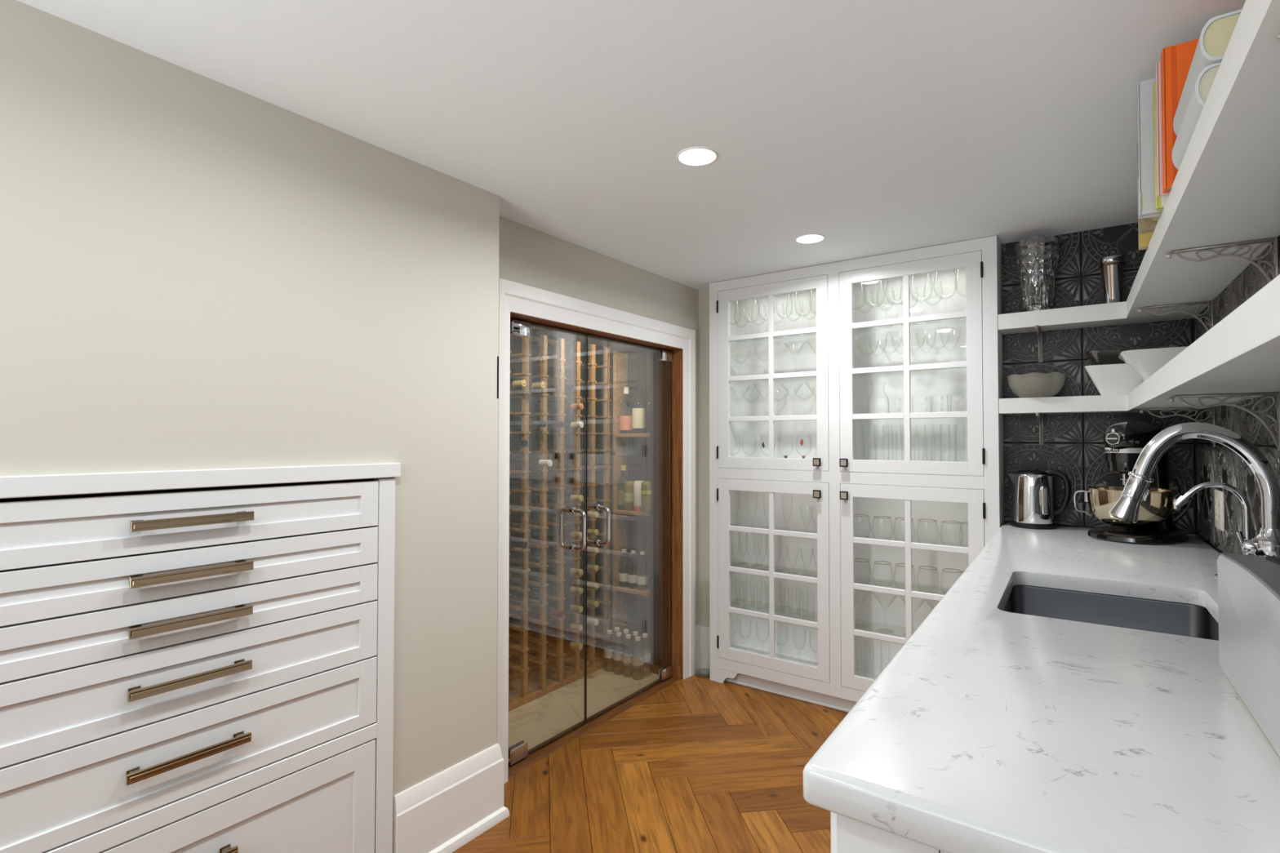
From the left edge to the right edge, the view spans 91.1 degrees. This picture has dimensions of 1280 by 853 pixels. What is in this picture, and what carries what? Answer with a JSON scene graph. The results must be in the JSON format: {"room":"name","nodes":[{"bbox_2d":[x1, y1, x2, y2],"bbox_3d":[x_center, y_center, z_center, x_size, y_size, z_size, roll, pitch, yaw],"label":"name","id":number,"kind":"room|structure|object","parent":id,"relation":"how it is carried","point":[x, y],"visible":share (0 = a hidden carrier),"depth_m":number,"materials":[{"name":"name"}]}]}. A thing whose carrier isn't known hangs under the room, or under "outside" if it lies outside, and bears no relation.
{"room":"butler's pantry","nodes":[
{"label":"butler's pantry","id":0,"kind":"room"},
{"bbox_2d":[0,0,499,852],"bbox_3d":[-2.290,0.212,-0.235,0.157,2.083,5.923,-1,-1,36],"label":"wall","id":1,"kind":"structure","parent":0,"point":[197,271],"depth_m":1.50,"materials":[{"name":"paint"}]},
{"bbox_2d":[393,742,509,852],"bbox_3d":[-0.613,1.177,1.974,0.140,0.242,0.408,-1,-1,36],"label":"baseboard","id":2,"kind":"structure","parent":1,"relation":"attached to","point":[443,812],"depth_m":1.93,"materials":[{"name":"white wood"}]},
{"bbox_2d":[508,334,581,673],"bbox_3d":[-0.871,0.280,3.191,0.060,2.083,1.730,-1,-1,36],"label":"wall","id":3,"kind":"structure","parent":0,"point":[514,477],"depth_m":3.49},
{"bbox_2d":[529,332,585,343],"bbox_3d":[-0.581,-0.553,2.993,0.660,0.060,1.645,-1,-1,36],"label":"ceiling","id":4,"kind":"structure","parent":0,"point":[532,334],"depth_m":3.63,"materials":[{"name":"white paint"}]},
{"bbox_2d":[498,216,698,626],"bbox_3d":[-0.174,0.274,2.875,0.118,2.083,1.723,-1,-1,36],"label":"wall","id":5,"kind":"structure","parent":0,"point":[528,256],"depth_m":2.76,"materials":[{"name":"paint"}]},
{"bbox_2d":[507,319,672,765],"bbox_3d":[-0.186,0.448,2.854,0.151,1.710,1.192,-1,-1,36],"label":"door","id":6,"kind":"structure","parent":5,"relation":"in","point":[518,751],"depth_m":2.78,"materials":[{"name":"clear glass"}]},
{"bbox_2d":[507,311,683,777],"bbox_3d":[-0.211,0.449,2.871,0.201,1.758,1.229,-1,-1,36],"label":"trim","id":7,"kind":"structure","parent":5,"relation":"attached to","point":[660,371],"depth_m":3.33,"materials":[{"name":"brown wood"}]},
{"bbox_2d":[496,278,695,783],"bbox_3d":[-0.116,0.392,2.833,0.022,1.846,1.375,-1,-1,36],"label":"trim","id":8,"kind":"structure","parent":5,"relation":"attached to","point":[515,297],"depth_m":2.60,"materials":[{"name":"white wood"}]},
{"bbox_2d":[580,343,635,651],"bbox_3d":[-0.083,0.289,3.658,0.660,2.083,0.045,-1,-1,36],"label":"wall","id":9,"kind":"structure","parent":0,"point":[599,389],"depth_m":3.75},
{"bbox_2d":[17,0,1245,289],"bbox_3d":[-1.146,-0.861,0.143,3.500,0.080,7.850,-1,-1,36],"label":"ceiling","id":10,"kind":"structure","parent":0,"point":[871,127],"depth_m":1.54,"materials":[{"name":"paint"}]},
{"bbox_2d":[676,146,718,166],"bbox_3d":[0.167,-0.785,1.828,0.120,0.005,0.120,-1,-1,36],"label":"recessed light","id":11,"kind":"object","parent":10,"relation":"in","point":[692,156],"visible":1,"depth_m":1.82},
{"bbox_2d":[795,233,825,244],"bbox_3d":[0.698,-0.770,2.577,0.120,0.005,0.120,-1,-1,36],"label":"recessed light","id":12,"kind":"object","parent":10,"relation":"in","point":[811,237],"visible":1,"depth_m":2.57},
{"bbox_2d":[452,646,848,852],"bbox_3d":[-1.259,1.289,-0.034,3.220,0.060,7.500,-1,-1,36],"label":"floor","id":13,"kind":"structure","parent":0,"point":[700,764],"depth_m":2.37,"materials":[{"name":"wood"}]},
{"bbox_2d":[0,462,400,852],"bbox_3d":[-1.163,0.694,1.511,0.489,1.190,1.007,-1,-1,36],"label":"drawer unit","id":14,"kind":"object","parent":13,"relation":"on","point":[193,660],"visible":1,"depth_m":1.39,"materials":[{"name":"white paint"}]},
{"bbox_2d":[508,334,611,711],"bbox_3d":[-0.698,0.411,3.037,0.302,1.815,1.418,-1,-1,36],"label":"wine rack","id":15,"kind":"object","parent":13,"relation":"on","point":[557,380],"visible":0.35,"depth_m":3.23,"materials":[{"name":"brown wood"}]},
{"bbox_2d":[509,534,527,550],"bbox_3d":[-0.658,0.551,3.004,0.312,0.075,0.075,-1,-1,36],"label":"wine bottle","id":16,"kind":"object","parent":15,"relation":"in","point":[513,542],"visible":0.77,"depth_m":2.93,"materials":[{"name":"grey glass"}]},
{"bbox_2d":[510,377,526,391],"bbox_3d":[-0.666,-0.201,3.025,0.312,0.075,0.075,-1,-1,36],"label":"wine bottle","id":17,"kind":"object","parent":15,"relation":"in","point":[513,384],"visible":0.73,"depth_m":2.95,"materials":[{"name":"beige glass"}]},
{"bbox_2d":[509,435,528,450],"bbox_3d":[-0.658,0.081,3.013,0.312,0.075,0.075,-1,-1,36],"label":"wine bottle","id":18,"kind":"object","parent":15,"relation":"in","point":[513,442],"visible":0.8,"depth_m":2.94,"materials":[{"name":"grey glass"}]},
{"bbox_2d":[509,417,546,431],"bbox_3d":[-0.585,-0.011,3.115,0.312,0.075,0.075,-1,-1,36],"label":"wine bottle","id":19,"kind":"object","parent":15,"relation":"in","point":[515,423],"visible":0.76,"depth_m":3.08,"materials":[{"name":"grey glass"}]},
{"bbox_2d":[511,378,545,392],"bbox_3d":[-0.593,-0.199,3.124,0.312,0.075,0.075,-1,-1,36],"label":"wine bottle","id":20,"kind":"object","parent":15,"relation":"in","point":[532,385],"visible":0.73,"depth_m":3.06,"materials":[{"name":"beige glass"}]},
{"bbox_2d":[509,454,552,470],"bbox_3d":[-0.552,0.177,3.087,0.312,0.075,0.075,-1,-1,36],"label":"wine bottle","id":21,"kind":"object","parent":15,"relation":"in","point":[515,460],"visible":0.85,"depth_m":3.05,"materials":[{"name":"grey glass"}]},
{"bbox_2d":[514,600,564,617],"bbox_3d":[-0.512,0.931,3.196,0.312,0.075,0.075,-1,-1,36],"label":"wine bottle","id":22,"kind":"object","parent":15,"relation":"in","point":[534,611],"visible":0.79,"depth_m":3.15,"materials":[{"name":"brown glass"}]},
{"bbox_2d":[528,417,564,431],"bbox_3d":[-0.512,-0.009,3.214,0.312,0.075,0.075,-1,-1,36],"label":"wine bottle","id":23,"kind":"object","parent":15,"relation":"in","point":[550,424],"visible":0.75,"depth_m":3.16,"materials":[{"name":"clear glass"}]},
{"bbox_2d":[533,524,582,540],"bbox_3d":[-0.423,0.557,3.291,0.312,0.075,0.075,-1,-1,36],"label":"wine bottle","id":24,"kind":"object","parent":15,"relation":"in","point":[552,532],"visible":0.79,"depth_m":3.26,"materials":[{"name":"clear glass"}]},
{"bbox_2d":[533,630,582,649],"bbox_3d":[-0.423,1.121,3.280,0.312,0.075,0.075,-1,-1,36],"label":"wine bottle","id":25,"kind":"object","parent":15,"relation":"in","point":[552,642],"visible":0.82,"depth_m":3.24,"materials":[{"name":"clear glass"}]},
{"bbox_2d":[533,488,583,504],"bbox_3d":[-0.423,0.369,3.295,0.312,0.075,0.075,-1,-1,36],"label":"wine bottle","id":26,"kind":"object","parent":15,"relation":"in","point":[552,494],"visible":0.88,"depth_m":3.27,"materials":[{"name":"clear glass"}]},
{"bbox_2d":[533,578,583,595],"bbox_3d":[-0.423,0.839,3.286,0.312,0.075,0.075,-1,-1,36],"label":"wine bottle","id":27,"kind":"object","parent":15,"relation":"in","point":[552,586],"visible":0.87,"depth_m":3.25,"materials":[{"name":"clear glass"}]},
{"bbox_2d":[533,616,583,631],"bbox_3d":[-0.423,1.027,3.282,0.312,0.075,0.075,-1,-1,36],"label":"wine bottle","id":28,"kind":"object","parent":15,"relation":"in","point":[552,623],"visible":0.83,"depth_m":3.24,"materials":[{"name":"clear glass"}]},
{"bbox_2d":[533,596,583,613],"bbox_3d":[-0.423,0.933,3.284,0.312,0.075,0.075,-1,-1,36],"label":"wine bottle","id":29,"kind":"object","parent":15,"relation":"in","point":[567,606],"visible":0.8,"depth_m":3.23,"materials":[{"name":"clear glass"}]},
{"bbox_2d":[533,560,583,576],"bbox_3d":[-0.423,0.745,3.288,0.312,0.075,0.075,-1,-1,36],"label":"wine bottle","id":30,"kind":"object","parent":15,"relation":"in","point":[552,568],"visible":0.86,"depth_m":3.25,"materials":[{"name":"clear glass"}]},
{"bbox_2d":[534,400,583,413],"bbox_3d":[-0.423,-0.101,3.304,0.312,0.075,0.075,-1,-1,36],"label":"wine bottle","id":31,"kind":"object","parent":15,"relation":"in","point":[552,406],"visible":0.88,"depth_m":3.28,"materials":[{"name":"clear glass"}]},
{"bbox_2d":[547,417,583,431],"bbox_3d":[-0.423,-0.007,3.302,0.312,0.075,0.075,-1,-1,36],"label":"wine bottle","id":32,"kind":"object","parent":15,"relation":"in","point":[568,424],"visible":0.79,"depth_m":3.25,"materials":[{"name":"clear glass"}]},
{"bbox_2d":[550,505,599,519],"bbox_3d":[-0.350,0.465,3.393,0.312,0.075,0.075,-1,-1,36],"label":"wine bottle","id":33,"kind":"object","parent":15,"relation":"in","point":[553,511],"visible":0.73,"depth_m":3.38,"materials":[{"name":"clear glass"}]},
{"bbox_2d":[550,539,599,555],"bbox_3d":[-0.350,0.653,3.389,0.312,0.075,0.075,-1,-1,36],"label":"wine bottle","id":34,"kind":"object","parent":15,"relation":"in","point":[590,549],"visible":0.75,"depth_m":3.36,"materials":[{"name":"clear glass"}]},
{"bbox_2d":[550,592,599,607],"bbox_3d":[-0.350,0.935,3.384,0.312,0.075,0.075,-1,-1,36],"label":"wine bottle","id":35,"kind":"object","parent":15,"relation":"in","point":[589,602],"visible":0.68,"depth_m":3.33,"materials":[{"name":"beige glass"}]},
{"bbox_2d":[551,574,599,589],"bbox_3d":[-0.350,0.841,3.385,0.312,0.075,0.075,-1,-1,36],"label":"wine bottle","id":36,"kind":"object","parent":15,"relation":"in","point":[589,584],"visible":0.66,"depth_m":3.33,"materials":[{"name":"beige glass"}]},
{"bbox_2d":[551,556,599,571],"bbox_3d":[-0.350,0.747,3.387,0.312,0.075,0.075,-1,-1,36],"label":"wine bottle","id":37,"kind":"object","parent":15,"relation":"in","point":[591,567],"visible":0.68,"depth_m":3.33,"materials":[{"name":"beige glass"}]},
{"bbox_2d":[552,521,599,535],"bbox_3d":[-0.350,0.559,3.391,0.312,0.075,0.075,-1,-1,36],"label":"wine bottle","id":38,"kind":"object","parent":15,"relation":"in","point":[590,531],"visible":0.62,"depth_m":3.33,"materials":[{"name":"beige glass"}]},
{"bbox_2d":[563,612,599,625],"bbox_3d":[-0.350,1.029,3.382,0.312,0.075,0.075,-1,-1,36],"label":"wine bottle","id":39,"kind":"object","parent":15,"relation":"in","point":[589,620],"visible":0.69,"depth_m":3.33,"materials":[{"name":"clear glass"}]},
{"bbox_2d":[604,630,615,660],"bbox_3d":[-0.165,1.218,3.418,0.064,0.216,0.062,-1,-1,36],"label":"water bottle","id":40,"kind":"object","parent":13,"relation":"on","point":[608,651],"visible":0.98,"depth_m":3.40,"materials":[{"name":"glass"}]},
{"bbox_2d":[613,631,624,672],"bbox_3d":[-0.114,1.218,3.381,0.064,0.216,0.062,-1,-1,36],"label":"water bottle","id":41,"kind":"object","parent":13,"relation":"on","point":[618,652],"visible":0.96,"depth_m":3.36,"materials":[{"name":"plastic"}]},
{"bbox_2d":[622,634,634,675],"bbox_3d":[-0.062,1.217,3.343,0.064,0.216,0.062,-1,-1,36],"label":"water bottle","id":42,"kind":"object","parent":13,"relation":"on","point":[627,655],"visible":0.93,"depth_m":3.32,"materials":[{"name":"plastic"}]},
{"bbox_2d":[612,351,649,664],"bbox_3d":[-0.024,0.453,3.503,0.235,1.750,0.120,-1,-1,36],"label":"shelf","id":43,"kind":"object","parent":13,"relation":"on","point":[631,529],"visible":0.53,"depth_m":3.55,"materials":[{"name":"brown wood"}]},
{"bbox_2d":[618,548,628,586],"bbox_3d":[-0.089,0.795,3.538,0.062,0.205,0.062,1,-1,-23],"label":"bottle","id":44,"kind":"object","parent":43,"relation":"on","point":[622,577],"visible":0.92,"depth_m":3.52,"materials":[{"name":"glass"}]},
{"bbox_2d":[617,465,629,510],"bbox_3d":[-0.093,0.344,3.550,0.078,0.250,0.078,0,-1,11],"label":"bottle","id":45,"kind":"object","parent":43,"relation":"on","point":[620,493],"visible":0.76,"depth_m":3.52,"materials":[{"name":"glass"}]},
{"bbox_2d":[619,386,633,433],"bbox_3d":[-0.077,-0.090,3.547,0.078,0.262,0.078,0,-1,15],"label":"bottle","id":46,"kind":"object","parent":43,"relation":"on","point":[625,421],"visible":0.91,"depth_m":3.51,"materials":[{"name":"pink glass"}]},
{"bbox_2d":[623,480,634,511],"bbox_3d":[-0.058,0.386,3.505,0.063,0.163,0.063,-1,-1,32],"label":"bottle","id":47,"kind":"object","parent":43,"relation":"on","point":[628,485],"visible":0.87,"depth_m":3.48,"materials":[{"name":"yellow glass"}]},
{"bbox_2d":[627,550,638,588],"bbox_3d":[-0.037,0.794,3.500,0.062,0.205,0.062,0,-1,12],"label":"bottle","id":48,"kind":"object","parent":43,"relation":"on","point":[632,577],"visible":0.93,"depth_m":3.48,"materials":[{"name":"glass"}]},
{"bbox_2d":[633,481,642,511],"bbox_3d":[-0.004,0.386,3.459,0.062,0.163,0.062,0,-1,16],"label":"bottle","id":49,"kind":"object","parent":43,"relation":"on","point":[637,485],"visible":0.7,"depth_m":3.43,"materials":[{"name":"white glass"}]},
{"bbox_2d":[632,387,646,428],"bbox_3d":[-0.004,-0.088,3.494,0.078,0.255,0.078,0,-1,-16],"label":"bottle","id":50,"kind":"object","parent":43,"relation":"on","point":[639,415],"visible":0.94,"depth_m":3.46,"materials":[{"name":"glass"}]},
{"bbox_2d":[637,551,648,590],"bbox_3d":[0.015,0.794,3.462,0.062,0.205,0.062,0,-1,5],"label":"bottle","id":51,"kind":"object","parent":43,"relation":"on","point":[642,579],"visible":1,"depth_m":3.44,"materials":[{"name":"glass"}]},
{"bbox_2d":[640,481,651,512],"bbox_3d":[0.037,0.385,3.417,0.063,0.163,0.063,0,-1,23],"label":"bottle","id":52,"kind":"object","parent":43,"relation":"on","point":[646,486],"visible":0.98,"depth_m":3.39,"materials":[{"name":"beige glass"}]},
{"bbox_2d":[629,631,641,672],"bbox_3d":[-0.024,1.218,3.394,0.064,0.216,0.062,-1,-1,36],"label":"water bottle","id":53,"kind":"object","parent":13,"relation":"on","point":[636,650],"visible":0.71,"depth_m":3.40,"materials":[{"name":"glass"}]},
{"bbox_2d":[631,636,644,677],"bbox_3d":[-0.011,1.216,3.305,0.064,0.216,0.062,-1,-1,36],"label":"water bottle","id":54,"kind":"object","parent":13,"relation":"on","point":[637,659],"visible":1,"depth_m":3.29,"materials":[{"name":"plastic"}]},
{"bbox_2d":[639,633,650,675],"bbox_3d":[0.027,1.217,3.357,0.064,0.216,0.062,-1,-1,36],"label":"water bottle","id":55,"kind":"object","parent":13,"relation":"on","point":[646,653],"visible":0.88,"depth_m":3.35,"materials":[{"name":"plastic"}]},
{"bbox_2d":[709,235,1004,712],"bbox_3d":[0.974,0.278,3.002,1.330,2.081,0.304,-1,-1,36],"label":"display cabinet","id":56,"kind":"object","parent":13,"relation":"on","point":[887,369],"visible":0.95,"depth_m":2.98,"materials":[{"name":"white paint"}]},
{"bbox_2d":[831,811,946,852],"bbox_3d":[1.048,0.851,1.411,0.631,0.874,2.214,-1,-1,35],"label":"base cabinet","id":57,"kind":"object","parent":13,"relation":"on","point":[848,835],"visible":0.02,"depth_m":0.65,"materials":[{"name":"white paint"}]},
{"bbox_2d":[803,522,1279,852],"bbox_3d":[1.094,0.395,1.466,0.614,0.039,2.405,-1,-1,35],"label":"countertop","id":58,"kind":"structure","parent":57,"relation":"on","point":[991,729],"depth_m":0.75,"materials":[{"name":"stone"}]},
{"bbox_2d":[1008,468,1071,529],"bbox_3d":[1.551,0.281,2.460,0.156,0.228,0.184,0,-1,-10],"label":"electric kettle","id":59,"kind":"object","parent":58,"relation":"on","point":[1034,504],"visible":1,"depth_m":2.42,"materials":[{"name":"silver metal"}]},
{"bbox_2d":[1004,585,1218,640],"bbox_3d":[1.009,0.502,1.354,0.412,0.180,0.508,-1,-1,35],"label":"sink","id":60,"kind":"object","parent":58,"relation":"in","point":[1158,616],"visible":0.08,"depth_m":1.54,"materials":[{"name":"metal"}]},
{"bbox_2d":[1073,421,1193,545],"bbox_3d":[1.735,0.186,2.189,0.349,0.407,0.294,1,-1,-30],"label":"stand mixer","id":61,"kind":"object","parent":58,"relation":"on","point":[1124,442],"visible":0.88,"depth_m":2.12,"materials":[{"name":"black metal"}]},
{"bbox_2d":[1081,492,1088,503],"bbox_3d":[1.698,0.259,2.283,0.150,0.040,0.118,-1,-1,36],"label":"bowl","id":62,"kind":"object","parent":61,"relation":"on","point":[1085,500],"depth_m":2.27,"materials":[{"name":"silver metal"}]},
{"bbox_2d":[1073,486,1173,528],"bbox_3d":[1.671,0.279,2.174,0.276,0.128,0.240,-1,-1,36],"label":"mixing bowl","id":63,"kind":"object","parent":61,"relation":"on","point":[1156,512],"depth_m":2.11,"materials":[{"name":"silver metal"}]},
{"bbox_2d":[1108,422,1279,556],"bbox_3d":[1.086,0.181,1.225,0.275,0.379,0.062,-1,-1,33],"label":"tap","id":64,"kind":"object","parent":58,"relation":"on","point":[1135,490],"visible":0.89,"depth_m":1.20,"materials":[{"name":"silver metal"}]},
{"bbox_2d":[1173,481,1251,555],"bbox_3d":[1.241,0.246,1.351,0.142,0.254,0.044,-1,-1,35],"label":"tap","id":65,"kind":"object","parent":58,"relation":"on","point":[1181,500],"visible":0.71,"depth_m":1.33,"materials":[{"name":"silver metal"}]},
{"bbox_2d":[1217,552,1279,759],"bbox_3d":[0.798,0.266,0.712,0.155,0.188,0.399,-1,-1,35],"label":"backsplash panel","id":66,"kind":"object","parent":58,"relation":"on","point":[1249,585],"visible":1,"depth_m":0.75,"materials":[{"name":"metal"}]},
{"bbox_2d":[698,288,709,626],"bbox_3d":[0.429,0.287,3.501,0.117,2.083,0.200,-1,-1,36],"label":"wall","id":67,"kind":"structure","parent":0,"point":[704,295],"depth_m":3.44,"materials":[{"name":"paint"}]},
{"bbox_2d":[695,624,710,672],"bbox_3d":[0.350,1.205,3.373,0.119,0.242,0.071,-1,-1,36],"label":"baseboard","id":68,"kind":"structure","parent":67,"relation":"attached to","point":[704,631],"depth_m":3.40,"materials":[{"name":"white wood"}]},
{"bbox_2d":[1001,222,1202,539],"bbox_3d":[1.903,0.267,2.448,0.824,2.083,0.153,-1,-1,36],"label":"wall","id":69,"kind":"structure","parent":0,"point":[1073,446],"depth_m":2.49,"materials":[{"name":"tile"}]},
{"bbox_2d":[1034,324,1043,362],"bbox_3d":[1.580,-0.326,2.488,0.017,0.128,0.189,-1,-1,36],"label":"shelf bracket","id":70,"kind":"object","parent":69,"relation":"attached to","point":[1039,333],"visible":1,"depth_m":2.56,"materials":[{"name":"silver metal"}]},
{"bbox_2d":[1035,412,1044,445],"bbox_3d":[1.580,0.011,2.481,0.017,0.128,0.189,-1,-1,36],"label":"shelf bracket","id":71,"kind":"object","parent":69,"relation":"attached to","point":[1040,416],"visible":1,"depth_m":2.55,"materials":[{"name":"silver metal"}]},
{"bbox_2d":[1172,497,1186,511],"bbox_3d":[1.802,0.256,2.111,0.059,0.040,0.181,-1,-1,36],"label":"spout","id":72,"kind":"object","parent":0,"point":[1176,508],"depth_m":2.05,"materials":[{"name":"silver metal"}]},
{"bbox_2d":[1194,235,1279,555],"bbox_3d":[-0.018,0.203,-0.817,0.153,2.083,7.600,-1,-1,35],"label":"wall","id":73,"kind":"structure","parent":0,"point":[1220,464],"depth_m":1.75,"materials":[{"name":"tile"}]},
{"bbox_2d":[998,0,1279,334],"bbox_3d":[1.036,-0.442,1.395,0.614,0.062,2.618,-1,-1,35],"label":"wall shelf","id":74,"kind":"object","parent":73,"relation":"attached to","point":[1225,188],"visible":1,"depth_m":1.15,"materials":[{"name":"white wood"}]},
{"bbox_2d":[1014,237,1060,311],"bbox_3d":[1.586,-0.597,2.505,0.154,0.291,0.154,-1,-1,36],"label":"crystal vase","id":75,"kind":"object","parent":74,"relation":"on","point":[1041,304],"visible":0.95,"depth_m":2.50,"materials":[{"name":"grey"}]},
{"bbox_2d":[1098,254,1124,303],"bbox_3d":[1.782,-0.545,2.369,0.079,0.183,0.079,-1,-1,36],"label":"cocktail shaker","id":76,"kind":"object","parent":74,"relation":"on","point":[1112,267],"visible":0.84,"depth_m":2.34,"materials":[{"name":"silver metal"}]},
{"bbox_2d":[1137,179,1159,250],"bbox_3d":[1.398,-0.612,1.600,0.201,0.285,0.031,-1,-1,35],"label":"cookbook","id":77,"kind":"object","parent":74,"relation":"on","point":[1146,226],"visible":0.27,"depth_m":1.64,"materials":[{"name":"yellow paper"}]},
{"bbox_2d":[1139,231,1153,247],"bbox_3d":[1.357,-0.486,1.608,0.120,0.035,0.001,-1,-1,35],"label":"print","id":78,"kind":"object","parent":77,"relation":"attached to","point":[1144,238],"depth_m":1.64},
{"bbox_2d":[1136,78,1162,218],"bbox_3d":[1.229,-0.624,1.348,0.252,0.300,0.035,-1,-1,35],"label":"cookbook","id":79,"kind":"object","parent":74,"relation":"on","point":[1144,89],"visible":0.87,"depth_m":1.40,"materials":[{"name":"white paper"}]},
{"bbox_2d":[1153,81,1168,210],"bbox_3d":[1.213,-0.614,1.313,0.211,0.278,0.023,-1,-1,35],"label":"cookbook","id":80,"kind":"object","parent":74,"relation":"on","point":[1160,202],"visible":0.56,"depth_m":1.36,"materials":[{"name":"paper"}]},
{"bbox_2d":[1155,62,1168,196],"bbox_3d":[1.147,-0.614,1.244,0.191,0.275,0.012,-1,-1,34],"label":"cookbook","id":81,"kind":"object","parent":74,"relation":"on","point":[1157,67],"visible":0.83,"depth_m":1.29,"materials":[{"name":"paper"}]},
{"bbox_2d":[1160,38,1199,193],"bbox_3d":[1.140,-0.618,1.213,0.201,0.283,0.035,-1,-1,35],"label":"cookbook","id":82,"kind":"object","parent":74,"relation":"on","point":[1175,60],"visible":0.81,"depth_m":1.25,"materials":[{"name":"orange paper"}]},
{"bbox_2d":[1170,45,1177,182],"bbox_3d":[1.062,-0.618,1.246,0.008,0.279,0.001,-1,-1,35],"label":"book","id":83,"kind":"object","parent":82,"relation":"attached to","point":[1173,49],"depth_m":1.25,"materials":[{"name":"orange paper"}]},
{"bbox_2d":[1171,62,1221,169],"bbox_3d":[0.992,-0.513,1.026,0.160,0.066,0.272,-1,-1,35],"label":"book","id":84,"kind":"object","parent":74,"relation":"on","point":[1204,82],"visible":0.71,"depth_m":0.99,"materials":[{"name":"paper"}]},
{"bbox_2d":[1173,8,1242,136],"bbox_3d":[1.000,-0.581,1.031,0.160,0.066,0.303,-1,-1,35],"label":"book","id":85,"kind":"object","parent":84,"relation":"on","point":[1215,35],"visible":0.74,"depth_m":0.95,"materials":[{"name":"paper"}]},
{"bbox_2d":[999,274,1279,414],"bbox_3d":[1.035,-0.104,1.389,0.614,0.060,2.618,-1,-1,35],"label":"wall shelf","id":86,"kind":"object","parent":73,"relation":"attached to","point":[1240,353],"visible":0.9,"depth_m":1.07,"materials":[{"name":"white wood"}]},
{"bbox_2d":[1006,372,1066,398],"bbox_3d":[1.567,-0.159,2.484,0.203,0.093,0.203,-1,-1,36],"label":"frosted bowl","id":87,"kind":"object","parent":86,"relation":"on","point":[1056,381],"visible":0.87,"depth_m":2.45,"materials":[{"name":"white glass"}]},
{"bbox_2d":[1084,363,1143,395],"bbox_3d":[1.793,-0.172,2.349,0.210,0.114,0.136,-1,-1,36],"label":"serving dish","id":88,"kind":"object","parent":86,"relation":"on","point":[1108,379],"visible":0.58,"depth_m":2.31,"materials":[{"name":"ceramic"}]},
{"bbox_2d":[1118,346,1188,381],"bbox_3d":[1.772,-0.186,2.125,0.236,0.134,0.240,-1,-1,35],"label":"serving bowl","id":89,"kind":"object","parent":86,"relation":"on","point":[1145,362],"visible":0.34,"depth_m":2.08,"materials":[{"name":"ceramic"}]},
{"bbox_2d":[1137,300,1213,331],"bbox_3d":[1.741,-0.334,2.045,0.189,0.128,0.017,-1,-1,35],"label":"shelf bracket","id":90,"kind":"object","parent":73,"relation":"attached to","point":[1206,303],"visible":0.98,"depth_m":2.02,"materials":[{"name":"silver metal"}]},
{"bbox_2d":[1138,406,1215,447],"bbox_3d":[1.741,0.003,2.038,0.189,0.128,0.017,-1,-1,35],"label":"shelf bracket","id":91,"kind":"object","parent":73,"relation":"attached to","point":[1141,411],"visible":0.79,"depth_m":2.02,"materials":[{"name":"silver metal"}]},
{"bbox_2d":[1214,488,1225,531],"bbox_3d":[1.776,0.256,1.924,0.008,0.118,0.124,-1,-1,35],"label":"wall outlet","id":92,"kind":"object","parent":73,"relation":"attached to","point":[1220,522],"visible":1,"depth_m":1.90,"materials":[{"name":"white plastic"}]},
{"bbox_2d":[1214,497,1217,519],"bbox_3d":[1.790,0.256,1.950,0.002,0.068,0.034,-1,-1,35],"label":"socket","id":93,"kind":"object","parent":92,"relation":"attached to","point":[1215,499],"depth_m":1.94,"materials":[{"name":"white plastic"}]},
{"bbox_2d":[1217,498,1221,522],"bbox_3d":[1.757,0.255,1.902,0.002,0.068,0.034,-1,-1,35],"label":"socket","id":94,"kind":"object","parent":92,"relation":"attached to","point":[1219,500],"depth_m":1.90,"materials":[{"name":"white plastic"}]},
{"bbox_2d":[1164,236,1279,282],"bbox_3d":[1.310,-0.346,1.419,0.189,0.128,0.017,-1,-1,35],"label":"shelf bracket","id":95,"kind":"object","parent":73,"relation":"attached to","point":[1274,270],"visible":0.95,"depth_m":1.39,"materials":[{"name":"silver metal"}]},
{"bbox_2d":[1167,391,1279,451],"bbox_3d":[1.310,-0.009,1.412,0.189,0.128,0.017,-1,-1,35],"label":"shelf bracket","id":96,"kind":"object","parent":73,"relation":"attached to","point":[1277,426],"visible":1,"depth_m":1.38,"materials":[{"name":"silver metal"}]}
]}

